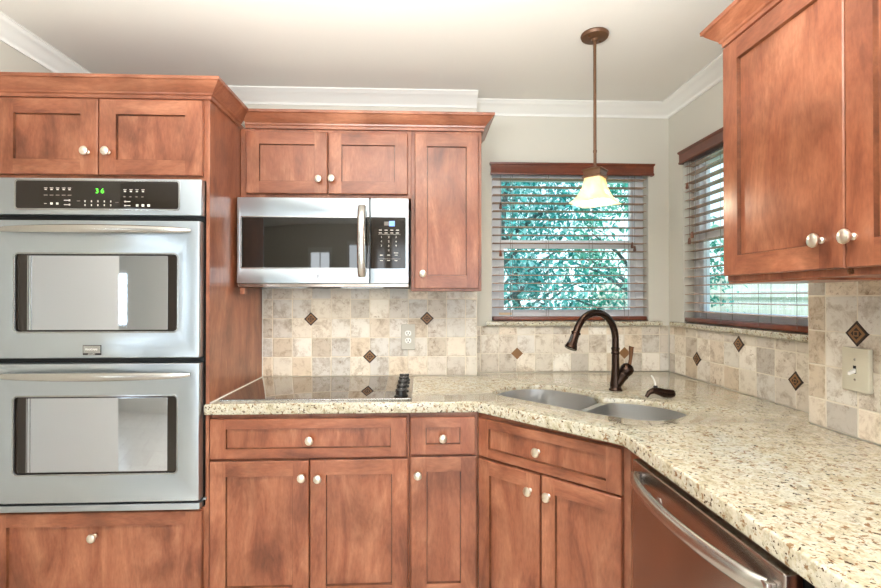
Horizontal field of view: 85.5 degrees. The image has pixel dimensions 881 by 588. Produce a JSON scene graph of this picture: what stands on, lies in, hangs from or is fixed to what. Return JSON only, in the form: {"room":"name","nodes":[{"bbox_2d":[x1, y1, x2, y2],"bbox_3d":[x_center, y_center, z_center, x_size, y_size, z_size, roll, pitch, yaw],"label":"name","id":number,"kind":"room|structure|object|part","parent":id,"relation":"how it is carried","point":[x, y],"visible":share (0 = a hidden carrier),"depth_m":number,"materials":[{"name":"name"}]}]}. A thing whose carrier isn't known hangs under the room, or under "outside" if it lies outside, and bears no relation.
{"room":"kitchen","nodes":[
{"label":"kitchen","id":0,"kind":"room"},
{"bbox_2d":[0,41,52,72],"bbox_3d":[-1.834,0.128,1.678,0.120,2.450,1.708,0,0,-2],"label":"wall","id":1,"kind":"structure","parent":0,"point":[11,60],"depth_m":2.00,"materials":[{"name":"grey paint"}]},
{"bbox_2d":[241,104,476,376],"bbox_3d":[-0.869,0.134,2.688,2.130,2.450,0.232,0,0,-2],"label":"wall","id":2,"kind":"structure","parent":0,"point":[247,105],"depth_m":2.60,"materials":[{"name":"grey paint"}]},
{"bbox_2d":[0,11,477,107],"bbox_3d":[-0.770,-1.062,1.729,2.010,0.067,1.708,0,0,-2],"label":"trim","id":3,"kind":"structure","parent":2,"relation":"attached to","point":[13,34],"depth_m":2.54,"materials":[{"name":"white paint"}]},
{"bbox_2d":[241,129,410,210],"bbox_3d":[-0.547,-0.616,2.394,0.802,0.324,0.373,0,0,-2],"label":"upper cabinet","id":4,"kind":"object","parent":2,"relation":"attached to","point":[282,163],"visible":0.95,"depth_m":2.25,"materials":[{"name":"brown wood"}]},
{"bbox_3d":[-0.721,-0.616,2.243,0.377,0.290,0.020,0,0,-2],"label":"door","id":5,"kind":"part","parent":4,"relation":"part of","materials":[{"name":"brown wood"}]},
{"bbox_3d":[-0.570,-0.536,2.222,0.033,0.036,0.032,0,0,-2],"label":"knob","id":6,"kind":"part","parent":4,"relation":"part of","materials":[{"name":"silver metal"}]},
{"bbox_2d":[237,197,409,288],"bbox_3d":[-0.543,-0.233,2.347,0.780,0.413,0.434,0,0,-2],"label":"microwave","id":7,"kind":"object","parent":4,"relation":"attached to","point":[283,243],"visible":1,"depth_m":2.18,"materials":[{"name":"grey metal"}]},
{"bbox_2d":[240,287,246,293],"bbox_3d":[-0.908,-0.014,2.193,0.022,0.031,0.030,0,0,-2],"label":"block","id":8,"kind":"object","parent":7,"relation":"attached to","point":[243,290],"visible":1,"depth_m":2.18,"materials":[{"name":"brown wood"}]},
{"bbox_3d":[-0.359,-0.243,2.163,0.037,0.332,0.051,0,0,-2],"label":"handle","id":9,"kind":"part","parent":7,"relation":"part of","materials":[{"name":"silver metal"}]},
{"bbox_3d":[-0.236,-0.244,2.211,0.177,0.393,0.038,0,0,-2],"label":"control panel","id":10,"kind":"part","parent":7,"relation":"part of","materials":[{"name":"silver metal"}]},
{"bbox_3d":[-0.510,-0.539,2.225,0.033,0.036,0.032,0,0,-2],"label":"knob","id":11,"kind":"part","parent":4,"relation":"part of","materials":[{"name":"silver metal"}]},
{"bbox_3d":[-0.342,-0.616,2.258,0.371,0.290,0.020,0,0,-2],"label":"door","id":12,"kind":"part","parent":4,"relation":"part of","materials":[{"name":"brown wood"}]},
{"bbox_2d":[244,108,494,143],"bbox_3d":[-0.337,-0.815,2.402,1.172,0.074,0.377,0,0,-2],"label":"crown molding","id":13,"kind":"structure","parent":4,"relation":"attached to","point":[287,119],"depth_m":2.24,"materials":[{"name":"brown wood"}]},
{"bbox_2d":[262,281,476,376],"bbox_3d":[-0.381,0.186,2.585,1.163,0.516,0.012,0,0,-2],"label":"backsplash","id":14,"kind":"structure","parent":2,"relation":"attached to","point":[306,332],"depth_m":2.58,"materials":[{"name":"stone"}]},
{"bbox_2d":[401,324,414,349],"bbox_3d":[-0.175,0.233,2.585,0.074,0.138,0.013,0,0,-2],"label":"power outlet","id":15,"kind":"object","parent":2,"relation":"attached to","point":[407,330],"visible":1,"depth_m":2.58,"materials":[{"name":"grey plastic"}]},
{"bbox_2d":[411,131,481,291],"bbox_3d":[0.023,-0.396,2.416,0.338,0.764,0.373,0,0,-2],"label":"upper cabinet","id":16,"kind":"object","parent":2,"relation":"attached to","point":[446,246],"visible":1,"depth_m":2.27,"materials":[{"name":"brown wood"}]},
{"bbox_3d":[-0.083,-0.095,2.239,0.033,0.036,0.032,0,0,-2],"label":"knob","id":17,"kind":"part","parent":16,"relation":"part of","materials":[{"name":"silver metal"}]},
{"bbox_2d":[0,0,733,100],"bbox_3d":[-1.344,-1.167,0.129,5.842,0.120,5.357,0,0,-2],"label":"ceiling","id":18,"kind":"structure","parent":0,"point":[498,49],"depth_m":2.06,"materials":[{"name":"white paint"}]},
{"bbox_2d":[569,27,621,207],"bbox_3d":[0.650,-0.738,2.006,0.168,0.714,0.168,0,0,41],"label":"pendant lamp","id":19,"kind":"object","parent":18,"relation":"hanging from","point":[594,192],"visible":1,"depth_m":1.99,"materials":[{"name":"white glass"}]},
{"bbox_3d":[0.650,-0.797,2.006,0.017,0.555,0.017,0,0,-2],"label":"rod","id":20,"kind":"part","parent":19,"relation":"part of","materials":[{"name":"brown metal"}]},
{"bbox_3d":[0.650,-0.435,2.004,0.168,0.109,0.168,0,0,41],"label":"lamp shade","id":21,"kind":"part","parent":19,"relation":"part of","materials":[{"name":"white glass"}]},
{"bbox_2d":[477,116,668,457],"bbox_3d":[0.821,0.135,2.814,1.257,2.450,0.132,0,0,-2],"label":"wall","id":22,"kind":"structure","parent":0,"point":[508,138],"depth_m":2.76,"materials":[{"name":"grey paint"}]},
{"bbox_2d":[477,326,667,371],"bbox_3d":[0.759,0.315,2.739,1.124,0.262,0.011,0,0,-2],"label":"backsplash","id":23,"kind":"structure","parent":22,"relation":"attached to","point":[499,348],"depth_m":2.73,"materials":[{"name":"tile"}]},
{"bbox_2d":[486,175,662,325],"bbox_3d":[0.764,-0.278,2.789,1.017,0.920,0.149,0,0,-2],"label":"window","id":24,"kind":"structure","parent":22,"relation":"in","point":[495,263],"depth_m":2.80,"materials":[{"name":"white plastic"}]},
{"bbox_2d":[489,162,654,320],"bbox_3d":[0.757,-0.298,2.761,0.957,0.902,0.087,0,0,-2],"label":"window blind","id":25,"kind":"object","parent":24,"relation":"attached to","point":[496,168],"visible":0.98,"depth_m":2.74,"materials":[{"name":"brown wood"}]},
{"bbox_3d":[0.344,-0.447,2.724,0.018,0.465,0.017,0,0,-2],"label":"pull cord","id":26,"kind":"part","parent":25,"relation":"part of","materials":[{"name":"fabric"}]},
{"bbox_3d":[0.344,-0.582,2.725,0.018,0.195,0.017,0,0,-2],"label":"pull cord","id":27,"kind":"part","parent":25,"relation":"part of","materials":[{"name":"plastic"}]},
{"bbox_3d":[0.749,0.141,2.773,0.899,0.024,0.052,0,0,-2],"label":"rail","id":28,"kind":"part","parent":25,"relation":"part of","materials":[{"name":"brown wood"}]},
{"bbox_3d":[1.123,-0.462,2.756,0.018,0.435,0.017,0,0,-2],"label":"pull cord","id":29,"kind":"part","parent":25,"relation":"part of","materials":[{"name":"fabric"}]},
{"bbox_3d":[0.765,0.169,2.757,1.017,0.026,0.092,0,0,-2],"label":"granite sill","id":30,"kind":"part","parent":24,"relation":"part of","materials":[{"name":"beige stone"}]},
{"bbox_2d":[669,80,808,412],"bbox_3d":[1.413,0.131,2.205,0.122,2.450,1.132,0,0,-2],"label":"wall","id":31,"kind":"structure","parent":0,"point":[703,116],"depth_m":2.62,"materials":[{"name":"grey paint"}]},
{"bbox_2d":[669,147,807,341],"bbox_3d":[1.394,-0.294,2.184,0.149,0.945,1.048,0,0,-2],"label":"window","id":32,"kind":"structure","parent":31,"relation":"in","point":[797,336],"depth_m":2.50,"materials":[{"name":"white plastic"}]},
{"bbox_3d":[1.365,0.165,2.180,0.092,0.026,1.048,0,0,-2],"label":"granite sill","id":33,"kind":"part","parent":32,"relation":"part of","materials":[{"name":"beige stone"}]},
{"bbox_2d":[677,127,807,332],"bbox_3d":[1.368,-0.316,2.163,0.087,0.931,0.930,0,0,-2],"label":"window blind","id":34,"kind":"object","parent":32,"relation":"attached to","point":[712,142],"visible":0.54,"depth_m":2.40,"materials":[{"name":"brown wood"}]},
{"bbox_3d":[1.331,-0.487,2.547,0.017,0.444,0.018,0,0,-2],"label":"pull cord","id":35,"kind":"part","parent":34,"relation":"part of","materials":[{"name":"fabric"}]},
{"bbox_3d":[1.382,0.137,2.165,0.052,0.024,0.894,0,0,-2],"label":"rail","id":36,"kind":"part","parent":34,"relation":"part of","materials":[{"name":"brown wood"}]},
{"bbox_2d":[670,326,808,411],"bbox_3d":[1.346,0.311,2.193,0.012,0.262,1.116,0,0,-2],"label":"backsplash","id":37,"kind":"structure","parent":31,"relation":"attached to","point":[775,370],"depth_m":2.10,"materials":[{"name":"tile"}]},
{"bbox_2d":[811,423,880,445],"bbox_3d":[1.463,0.115,-0.352,0.232,2.450,3.983,0,0,-2],"label":"wall","id":38,"kind":"structure","parent":0,"point":[811,423],"depth_m":1.49,"materials":[{"name":"beige tile"}]},
{"bbox_2d":[477,53,722,118],"bbox_3d":[0.866,-1.072,0.198,1.135,0.067,5.115,0,0,-2],"label":"trim","id":39,"kind":"structure","parent":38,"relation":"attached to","point":[711,74],"depth_m":2.70,"materials":[{"name":"white paint"}]},
{"bbox_2d":[700,0,880,283],"bbox_3d":[1.095,-0.464,0.947,0.374,0.853,1.357,0,0,-2],"label":"upper cabinet","id":40,"kind":"object","parent":38,"relation":"attached to","point":[802,78],"visible":1,"depth_m":1.25,"materials":[{"name":"brown wood"}]},
{"bbox_3d":[1.095,-0.854,0.949,0.374,0.074,1.357,0,0,-2],"label":"crown molding","id":41,"kind":"part","parent":40,"relation":"part of","materials":[{"name":"brown wood"}]},
{"bbox_3d":[0.939,-0.429,1.331,0.020,0.740,0.444,0,0,-2],"label":"door","id":42,"kind":"part","parent":40,"relation":"part of","materials":[{"name":"brown wood"}]},
{"bbox_3d":[0.919,-0.131,1.167,0.032,0.036,0.033,0,0,-2],"label":"knob","id":43,"kind":"part","parent":40,"relation":"part of","materials":[{"name":"silver metal"}]},
{"bbox_3d":[0.923,-0.131,1.081,0.032,0.036,0.033,0,0,-2],"label":"knob","id":44,"kind":"part","parent":40,"relation":"part of","materials":[{"name":"silver metal"}]},
{"bbox_3d":[0.957,-0.432,0.891,0.020,0.740,0.430,0,0,-2],"label":"door","id":45,"kind":"part","parent":40,"relation":"part of","materials":[{"name":"brown wood"}]},
{"bbox_2d":[808,281,880,444],"bbox_3d":[1.299,0.160,0.683,0.012,0.546,1.900,0,0,-2],"label":"backsplash","id":46,"kind":"structure","parent":38,"relation":"attached to","point":[840,314],"depth_m":1.50,"materials":[{"name":"tile"}]},
{"bbox_2d":[842,346,872,393],"bbox_3d":[1.249,0.229,1.440,0.034,0.132,0.090,0,0,-2],"label":"light switch","id":47,"kind":"object","parent":38,"relation":"attached to","point":[857,363],"visible":1,"depth_m":1.43,"materials":[{"name":"beige plastic"}]},
{"bbox_3d":[-1.344,1.393,0.113,5.842,0.100,5.357,0,0,-2],"label":"floor","id":48,"kind":"structure","parent":0,"visible":0},
{"bbox_2d":[0,72,261,587],"bbox_3d":[-1.335,0.251,2.191,0.899,2.211,0.692,0,0,-2],"label":"tall cabinet","id":49,"kind":"object","parent":48,"relation":"on","point":[53,125],"visible":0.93,"depth_m":1.89,"materials":[{"name":"brown wood"}]},
{"bbox_3d":[-1.553,-0.623,1.887,0.388,0.301,0.020,0,0,-2],"label":"door","id":50,"kind":"part","parent":49,"relation":"part of","materials":[{"name":"brown wood"}]},
{"bbox_3d":[-1.394,-0.561,1.867,0.033,0.036,0.032,0,0,-2],"label":"knob","id":51,"kind":"part","parent":49,"relation":"part of","materials":[{"name":"silver metal"}]},
{"bbox_3d":[-1.359,0.951,1.859,0.033,0.036,0.032,0,0,-2],"label":"knob","id":52,"kind":"part","parent":49,"relation":"part of","materials":[{"name":"silver metal"}]},
{"bbox_3d":[-1.355,1.056,1.885,0.810,0.387,0.020,0,0,-2],"label":"drawer","id":53,"kind":"part","parent":49,"relation":"part of","materials":[{"name":"brown wood"}]},
{"bbox_2d":[0,178,206,512],"bbox_3d":[-1.356,0.199,2.131,0.816,1.303,0.662,0,0,-2],"label":"double oven","id":54,"kind":"object","parent":49,"relation":"in","point":[103,281],"visible":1,"depth_m":1.86,"materials":[{"name":"silver metal"}]},
{"bbox_3d":[-1.347,0.316,1.827,0.736,0.034,0.056,0,0,-2],"label":"handle","id":55,"kind":"part","parent":54,"relation":"part of","materials":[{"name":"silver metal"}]},
{"bbox_3d":[-1.347,-0.249,1.831,0.736,0.034,0.056,0,0,-2],"label":"handle","id":56,"kind":"part","parent":54,"relation":"part of","materials":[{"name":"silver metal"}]},
{"bbox_3d":[-1.343,-0.388,1.867,0.620,0.109,0.004,0,0,-2],"label":"display glass","id":57,"kind":"part","parent":54,"relation":"part of","materials":[{"name":"black glass"}]},
{"bbox_3d":[-1.349,0.542,1.875,0.798,0.542,0.040,0,0,-2],"label":"oven door","id":58,"kind":"part","parent":54,"relation":"part of","materials":[{"name":"silver metal"}]},
{"bbox_3d":[-1.352,0.836,1.877,0.804,0.026,0.036,0,0,-2],"label":"trim","id":59,"kind":"part","parent":54,"relation":"part of","materials":[{"name":"silver metal"}]},
{"bbox_3d":[-1.349,-0.019,1.879,0.798,0.538,0.040,0,0,-2],"label":"oven door","id":60,"kind":"part","parent":54,"relation":"part of","materials":[{"name":"silver metal"}]},
{"bbox_3d":[-1.348,-0.382,1.884,0.804,0.144,0.034,0,0,-2],"label":"control panel","id":61,"kind":"part","parent":54,"relation":"part of","materials":[{"name":"silver metal"}]},
{"bbox_3d":[-1.314,-0.561,1.871,0.033,0.036,0.032,0,0,-2],"label":"knob","id":62,"kind":"part","parent":49,"relation":"part of","materials":[{"name":"silver metal"}]},
{"bbox_3d":[-1.334,-0.818,2.180,0.899,0.074,0.657,0,0,-2],"label":"crown molding","id":63,"kind":"part","parent":49,"relation":"part of","materials":[{"name":"brown wood"}]},
{"bbox_3d":[-1.153,-0.623,1.904,0.402,0.301,0.020,0,0,-2],"label":"door","id":64,"kind":"part","parent":49,"relation":"part of","materials":[{"name":"brown wood"}]},
{"bbox_2d":[209,413,409,587],"bbox_3d":[-0.540,0.922,2.221,0.803,0.868,0.653,0,0,-2],"label":"base cabinet","id":65,"kind":"object","parent":48,"relation":"on","point":[297,500],"visible":0.95,"depth_m":1.93,"materials":[{"name":"brown wood"}]},
{"bbox_3d":[-0.731,0.959,1.928,0.395,0.567,0.020,0,0,-2],"label":"door","id":66,"kind":"part","parent":65,"relation":"part of","materials":[{"name":"brown wood"}]},
{"bbox_3d":[-0.557,0.738,1.910,0.033,0.036,0.032,0,0,-2],"label":"knob","id":67,"kind":"part","parent":65,"relation":"part of","materials":[{"name":"silver metal"}]},
{"bbox_3d":[-0.533,0.585,1.938,0.790,0.160,0.020,0,0,-2],"label":"drawer","id":68,"kind":"part","parent":65,"relation":"part of","materials":[{"name":"brown wood"}]},
{"bbox_3d":[-0.526,0.589,1.913,0.033,0.036,0.032,0,0,-2],"label":"knob","id":69,"kind":"part","parent":65,"relation":"part of","materials":[{"name":"silver metal"}]},
{"bbox_3d":[-0.493,0.742,1.913,0.033,0.036,0.032,0,0,-2],"label":"knob","id":70,"kind":"part","parent":65,"relation":"part of","materials":[{"name":"silver metal"}]},
{"bbox_3d":[-0.331,0.958,1.944,0.395,0.569,0.020,0,0,-2],"label":"door","id":71,"kind":"part","parent":65,"relation":"part of","materials":[{"name":"brown wood"}]},
{"bbox_2d":[410,412,477,587],"bbox_3d":[0.003,0.923,2.243,0.283,0.868,0.653,0,0,-2],"label":"base cabinet","id":72,"kind":"object","parent":48,"relation":"on","point":[443,446],"visible":0.95,"depth_m":1.95,"materials":[{"name":"brown wood"}]},
{"bbox_3d":[-0.092,0.735,1.929,0.033,0.036,0.032,0,0,-2],"label":"knob","id":73,"kind":"part","parent":72,"relation":"part of","materials":[{"name":"silver metal"}]},
{"bbox_3d":[0.010,0.581,1.960,0.266,0.153,0.020,0,0,-2],"label":"drawer","id":74,"kind":"part","parent":72,"relation":"part of","materials":[{"name":"brown wood"}]},
{"bbox_3d":[0.010,0.587,1.934,0.033,0.036,0.032,0,0,-2],"label":"knob","id":75,"kind":"part","parent":72,"relation":"part of","materials":[{"name":"silver metal"}]},
{"bbox_2d":[478,413,640,587],"bbox_3d":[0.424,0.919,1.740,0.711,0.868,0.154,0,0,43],"label":"base cabinet","id":76,"kind":"object","parent":48,"relation":"on","point":[554,506],"depth_m":1.72,"materials":[{"name":"brown wood"}]},
{"bbox_3d":[0.266,0.957,1.861,0.286,0.571,0.020,0,0,43],"label":"door","id":77,"kind":"part","parent":76,"relation":"part of","materials":[{"name":"brown wood"}]},
{"bbox_3d":[0.325,0.734,1.772,0.033,0.036,0.032,0,0,43],"label":"knob","id":78,"kind":"part","parent":76,"relation":"part of","materials":[{"name":"silver metal"}]},
{"bbox_3d":[0.351,0.582,1.749,0.033,0.036,0.032,0,0,43],"label":"knob","id":79,"kind":"part","parent":76,"relation":"part of","materials":[{"name":"silver metal"}]},
{"bbox_3d":[0.382,0.733,1.719,0.033,0.036,0.032,0,0,43],"label":"knob","id":80,"kind":"part","parent":76,"relation":"part of","materials":[{"name":"silver metal"}]},
{"bbox_3d":[0.378,0.583,1.759,0.592,0.154,0.020,0,0,43],"label":"drawer","id":81,"kind":"part","parent":76,"relation":"part of","materials":[{"name":"brown wood"}]},
{"bbox_3d":[0.486,0.954,1.657,0.298,0.574,0.020,0,0,43],"label":"door","id":82,"kind":"part","parent":76,"relation":"part of","materials":[{"name":"brown wood"}]},
{"bbox_3d":[0.631,0.868,1.499,0.022,0.768,0.092,0,0,-2],"label":"filler strip","id":83,"kind":"part","parent":76,"relation":"part of","materials":[{"name":"brown wood"}]},
{"bbox_2d":[631,459,814,587],"bbox_3d":[0.862,0.915,1.151,0.660,0.869,0.614,0,0,-2],"label":"dishwasher","id":84,"kind":"object","parent":48,"relation":"on","point":[679,542],"visible":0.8,"depth_m":1.13,"materials":[{"name":"silver metal"}]},
{"bbox_3d":[0.565,0.540,1.137,0.065,0.039,0.549,0,0,-2],"label":"handle","id":85,"kind":"part","parent":84,"relation":"part of","materials":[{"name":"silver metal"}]},
{"label":"outside","id":86,"kind":"structure","parent":0,"visible":0},
{"bbox_3d":[2.806,1.950,32.931,70.000,0.100,59.593,0,0,-2],"label":"ground","id":87,"kind":"structure","parent":86,"visible":0},
{"bbox_2d":[501,182,598,309],"bbox_3d":[0.700,-0.300,5.647,2.265,4.078,2.283,0,0,-2],"label":"tree","id":88,"kind":"object","parent":87,"relation":"on","point":[533,287],"visible":0.12,"depth_m":5.34,"materials":[{"name":"teal plant"}]},
{"bbox_2d":[504,182,622,309],"bbox_3d":[1.777,-1.184,10.278,4.370,5.912,4.132,0,0,-2],"label":"tree","id":89,"kind":"object","parent":87,"relation":"on","point":[516,272],"visible":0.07,"depth_m":10.22,"materials":[{"name":"teal plant"}]},
{"bbox_2d":[551,183,747,312],"bbox_3d":[2.810,-0.382,6.749,2.567,4.268,2.603,0,0,-2],"label":"tree","id":90,"kind":"object","parent":87,"relation":"on","point":[583,255],"visible":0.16,"depth_m":6.63,"materials":[{"name":"teal plant"}]},
{"bbox_2d":[598,276,807,315],"bbox_3d":[4.858,0.691,6.826,0.060,2.010,14.058,0,0,-2],"label":"fence","id":91,"kind":"object","parent":87,"relation":"on","point":[803,287],"visible":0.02,"depth_m":7.23,"materials":[{"name":"white wood"}]},
{"bbox_3d":[0.936,0.911,0.381,0.653,0.868,0.900,0,0,-2],"label":"base cabinet","id":92,"kind":"object","parent":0,"visible":0},
{"bbox_2d":[204,371,880,587],"bbox_3d":[0.233,0.457,1.234,2.297,0.048,2.956,0,0,-2],"label":"countertop","id":93,"kind":"structure","parent":92,"relation":"on","point":[808,494],"depth_m":1.36,"materials":[{"name":"stone"}]},
{"bbox_2d":[219,373,413,400],"bbox_3d":[-0.527,0.424,2.251,0.794,0.037,0.558,0,0,-2],"label":"cooktop","id":94,"kind":"object","parent":93,"relation":"in","point":[400,387],"visible":1,"depth_m":2.17,"materials":[{"name":"black glass"}]},
{"bbox_3d":[-0.168,0.419,2.030,0.060,0.030,0.059,0,0,-2],"label":"knob","id":95,"kind":"part","parent":94,"relation":"part of","materials":[{"name":"black plastic"}]},
{"bbox_3d":[-0.172,0.420,2.140,0.060,0.030,0.059,0,0,-2],"label":"knob","id":96,"kind":"part","parent":94,"relation":"part of","materials":[{"name":"black plastic"}]},
{"bbox_3d":[-0.177,0.420,2.250,0.060,0.030,0.059,0,0,-2],"label":"knob","id":97,"kind":"part","parent":94,"relation":"part of","materials":[{"name":"black plastic"}]},
{"bbox_3d":[-0.181,0.421,2.345,0.060,0.030,0.059,0,0,-2],"label":"knob","id":98,"kind":"part","parent":94,"relation":"part of","materials":[{"name":"black plastic"}]},
{"bbox_2d":[496,389,686,420],"bbox_3d":[0.598,0.568,1.995,0.870,0.205,0.460,0,0,43],"label":"sink","id":99,"kind":"object","parent":93,"relation":"in","point":[573,401],"visible":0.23,"depth_m":2.03,"materials":[{"name":"grey metal"}]},
{"bbox_3d":[0.464,0.569,2.127,0.442,0.204,0.403,0,0,43],"label":"bowl","id":100,"kind":"part","parent":99,"relation":"part of","materials":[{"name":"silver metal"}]},
{"bbox_3d":[0.758,0.552,1.825,0.352,0.174,0.382,0,0,43],"label":"bowl","id":101,"kind":"part","parent":99,"relation":"part of","materials":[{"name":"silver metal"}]},
{"bbox_2d":[565,309,633,391],"bbox_3d":[0.712,0.255,2.140,0.384,0.374,0.076,0,0,-24],"label":"kitchen faucet","id":102,"kind":"object","parent":93,"relation":"on","point":[620,375],"visible":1,"depth_m":2.17,"materials":[{"name":"brown metal"}]},
{"bbox_3d":[0.698,0.158,2.134,0.273,0.179,0.031,0,0,-28],"label":"spout","id":103,"kind":"part","parent":102,"relation":"part of","materials":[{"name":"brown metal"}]},
{"bbox_3d":[0.878,0.288,2.199,0.033,0.097,0.024,0,0,-2],"label":"lever","id":104,"kind":"part","parent":102,"relation":"part of","materials":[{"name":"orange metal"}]},
{"bbox_2d":[645,375,675,397],"bbox_3d":[0.923,0.393,2.016,0.131,0.095,0.048,0,0,-8],"label":"soap pump","id":105,"kind":"object","parent":93,"relation":"on","point":[665,393],"visible":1,"depth_m":2.00,"materials":[{"name":"brown metal"}]},
{"bbox_3d":[0.923,0.417,2.010,0.131,0.046,0.036,0,0,-8],"label":"spout","id":106,"kind":"part","parent":105,"relation":"part of","materials":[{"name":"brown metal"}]}
]}

